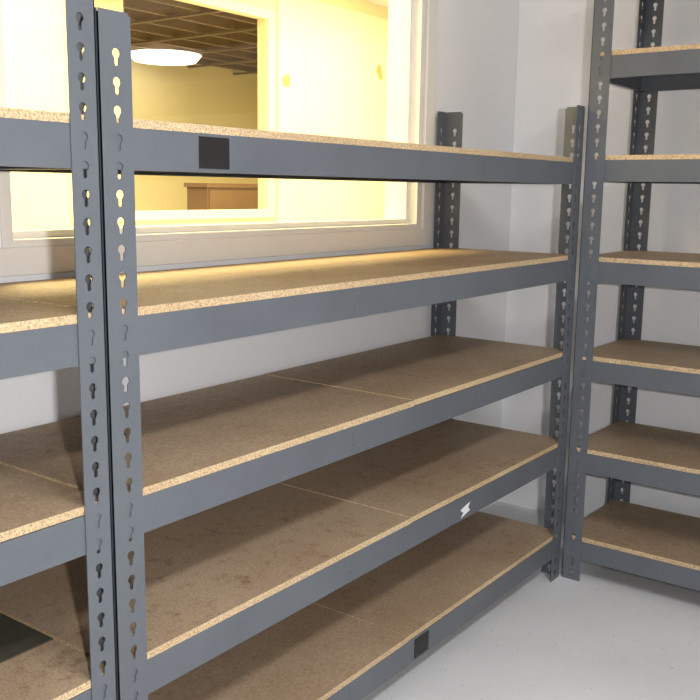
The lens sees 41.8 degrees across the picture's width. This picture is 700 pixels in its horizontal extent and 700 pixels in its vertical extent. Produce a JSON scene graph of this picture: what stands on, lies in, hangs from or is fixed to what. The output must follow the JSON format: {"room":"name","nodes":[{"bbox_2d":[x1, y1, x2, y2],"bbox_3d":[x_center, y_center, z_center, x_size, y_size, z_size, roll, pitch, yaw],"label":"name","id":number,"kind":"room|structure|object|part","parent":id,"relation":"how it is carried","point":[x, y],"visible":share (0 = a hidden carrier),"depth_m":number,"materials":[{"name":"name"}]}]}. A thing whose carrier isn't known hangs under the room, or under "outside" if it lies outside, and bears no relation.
{"room":"storage room","nodes":[
{"label":"storage room","id":0,"kind":"room"},
{"bbox_2d":[82,0,122,206],"bbox_3d":[-1.676,-0.971,5.699,0.080,2.940,0.690,8,12,36],"label":"wall partition","id":1,"kind":"structure","parent":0,"point":[117,5],"depth_m":5.74,"materials":[{"name":"beige paint"}]},
{"bbox_2d":[123,0,257,74],"bbox_3d":[-3.077,-2.695,6.475,3.870,0.130,11.700,8,12,36],"label":"ceiling","id":2,"kind":"structure","parent":0,"point":[223,39],"depth_m":8.85,"materials":[{"name":"brown wood"}]},
{"bbox_2d":[131,49,201,64],"bbox_3d":[-2.036,-3.212,10.086,0.800,0.070,0.800,8,12,36],"label":"ceiling lamp","id":3,"kind":"object","parent":2,"relation":"attached to","point":[146,56],"visible":0.93,"depth_m":9.87,"materials":[{"name":"white plastic"}]},
{"bbox_2d":[131,58,257,210],"bbox_3d":[-4.690,-1.576,7.872,0.100,3.300,11.700,8,12,36],"label":"wall","id":4,"kind":"structure","parent":0,"point":[209,95],"depth_m":11.23,"materials":[{"name":"yellow paint"}]},
{"bbox_2d":[2,0,387,229],"bbox_3d":[-1.480,-0.974,5.558,0.100,3.000,11.700,8,12,36],"label":"wall","id":5,"kind":"structure","parent":0,"point":[33,32],"depth_m":5.10,"materials":[{"name":"beige paint"}]},
{"bbox_2d":[62,0,274,221],"bbox_3d":[-1.084,-1.567,5.901,0.040,1.440,1.770,8,12,36],"label":"frame","id":6,"kind":"object","parent":5,"relation":"attached to","point":[268,15],"visible":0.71,"depth_m":6.35,"materials":[{"name":"paint"}]},
{"bbox_2d":[276,0,387,221],"bbox_3d":[0.107,-1.403,7.550,0.019,2.600,2.140,8,12,36],"label":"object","id":7,"kind":"object","parent":5,"relation":"attached to","point":[331,55],"visible":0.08,"depth_m":7.07,"materials":[{"name":"paint"}]},
{"bbox_2d":[282,74,289,86],"bbox_3d":[-0.462,-1.952,6.643,0.001,0.101,0.093,8,12,36],"label":"adhesive mark","id":8,"kind":"object","parent":7,"relation":"attached to","point":[286,79],"visible":1,"depth_m":6.64,"materials":[{"name":"yellow"}]},
{"bbox_2d":[376,64,382,79],"bbox_3d":[0.246,-2.290,7.548,0.001,0.131,0.101,8,12,36],"label":"adhesive mark","id":9,"kind":"object","parent":7,"relation":"attached to","point":[379,70],"visible":1,"depth_m":7.55,"materials":[{"name":"yellow"}]},
{"bbox_2d":[184,183,257,209],"bbox_3d":[-0.803,-0.573,7.513,0.250,1.552,1.240,8,12,36],"label":"storage cabinet","id":10,"kind":"object","parent":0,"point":[200,196],"visible":0.2,"depth_m":6.97,"materials":[{"name":"brown laminate"}]},
{"bbox_2d":[0,0,518,510],"bbox_3d":[0.515,-0.692,4.104,0.140,3.000,11.700,8,12,36],"label":"wall","id":11,"kind":"structure","parent":0,"point":[477,40],"depth_m":3.71,"materials":[{"name":"paint"}]},
{"bbox_2d":[0,0,425,247],"bbox_3d":[-0.332,-0.874,2.908,0.158,1.032,1.877,8,12,36],"label":"window","id":12,"kind":"structure","parent":11,"relation":"in","point":[394,7],"depth_m":3.55,"materials":[{"name":"white paint"}]},
{"bbox_3d":[-0.318,-0.871,2.896,0.045,0.982,1.826,8,12,36],"label":"sash","id":13,"kind":"part","parent":12,"relation":"part of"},
{"bbox_2d":[0,0,437,276],"bbox_3d":[-0.271,-0.875,2.858,0.014,1.170,2.042,8,12,36],"label":"window frame","id":14,"kind":"structure","parent":11,"relation":"attached to","point":[34,260],"depth_m":2.96,"materials":[{"name":"white paint"}]},
{"bbox_2d":[362,0,388,7],"bbox_3d":[1.395,-2.086,3.150,7.320,0.100,11.800,8,12,36],"label":"ceiling","id":15,"kind":"structure","parent":0,"point":[384,3],"depth_m":7.36,"materials":[{"name":"paint"}]},
{"bbox_2d":[362,501,699,699],"bbox_3d":[-0.246,0.741,4.850,11.300,0.100,11.800,8,12,36],"label":"floor","id":16,"kind":"structure","parent":0,"point":[609,633],"depth_m":3.11,"materials":[{"name":"paint"}]},
{"bbox_2d":[0,0,116,699],"bbox_3d":[-1.351,0.106,1.024,0.588,2.440,2.204,8,12,36],"label":"shelving unit","id":17,"kind":"object","parent":16,"relation":"on","point":[45,524],"visible":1,"depth_m":1.69,"materials":[{"name":"grey metal"}]},
{"bbox_2d":[0,613,52,662],"bbox_3d":[-1.003,0.641,1.767,0.378,0.004,0.738,8,12,36],"label":"sheet","id":18,"kind":"object","parent":17,"relation":"on","point":[17,638],"visible":1,"depth_m":1.95,"materials":[{"name":"black"}]},
{"bbox_3d":[-0.501,-0.003,1.718,0.060,2.440,0.060,8,12,36],"label":"post","id":19,"kind":"part","parent":17,"relation":"part of","materials":[{"name":"grey metal"}]},
{"bbox_2d":[0,7,584,699],"bbox_3d":[-0.040,0.117,2.826,0.588,1.832,2.204,8,12,36],"label":"shelving unit","id":20,"kind":"object","parent":16,"relation":"on","point":[312,531],"visible":0.93,"depth_m":2.52,"materials":[{"name":"grey metal"}]},
{"bbox_3d":[-0.468,0.286,1.832,0.075,1.832,0.075,8,12,36],"label":"post","id":21,"kind":"part","parent":20,"relation":"part of","materials":[{"name":"grey metal"}]},
{"bbox_3d":[0.388,-0.051,3.819,0.075,1.832,0.075,8,12,36],"label":"post","id":22,"kind":"part","parent":20,"relation":"part of","materials":[{"name":"grey metal"}]},
{"bbox_3d":[0.799,0.008,3.518,0.075,1.832,0.075,8,12,36],"label":"post","id":23,"kind":"part","parent":20,"relation":"part of","materials":[{"name":"grey metal"}]},
{"bbox_2d":[562,0,699,590],"bbox_3d":[1.909,-0.201,3.034,2.204,2.440,0.530,8,12,36],"label":"shelving unit","id":24,"kind":"object","parent":16,"relation":"on","point":[625,536],"visible":1,"depth_m":3.49,"materials":[{"name":"grey metal"}]},
{"bbox_3d":[0.918,-0.292,3.477,0.075,2.440,0.075,8,12,36],"label":"post","id":25,"kind":"part","parent":24,"relation":"part of","materials":[{"name":"grey metal"}]},
{"bbox_3d":[1.190,-0.352,3.837,0.075,2.440,0.075,8,12,36],"label":"post","id":26,"kind":"part","parent":24,"relation":"part of","materials":[{"name":"grey metal"}]},
{"bbox_2d":[498,0,699,520],"bbox_3d":[2.631,-0.470,3.003,4.595,3.000,0.100,8,12,36],"label":"wall","id":27,"kind":"structure","parent":0,"point":[554,47],"depth_m":4.07,"materials":[{"name":"paint"}]}
]}

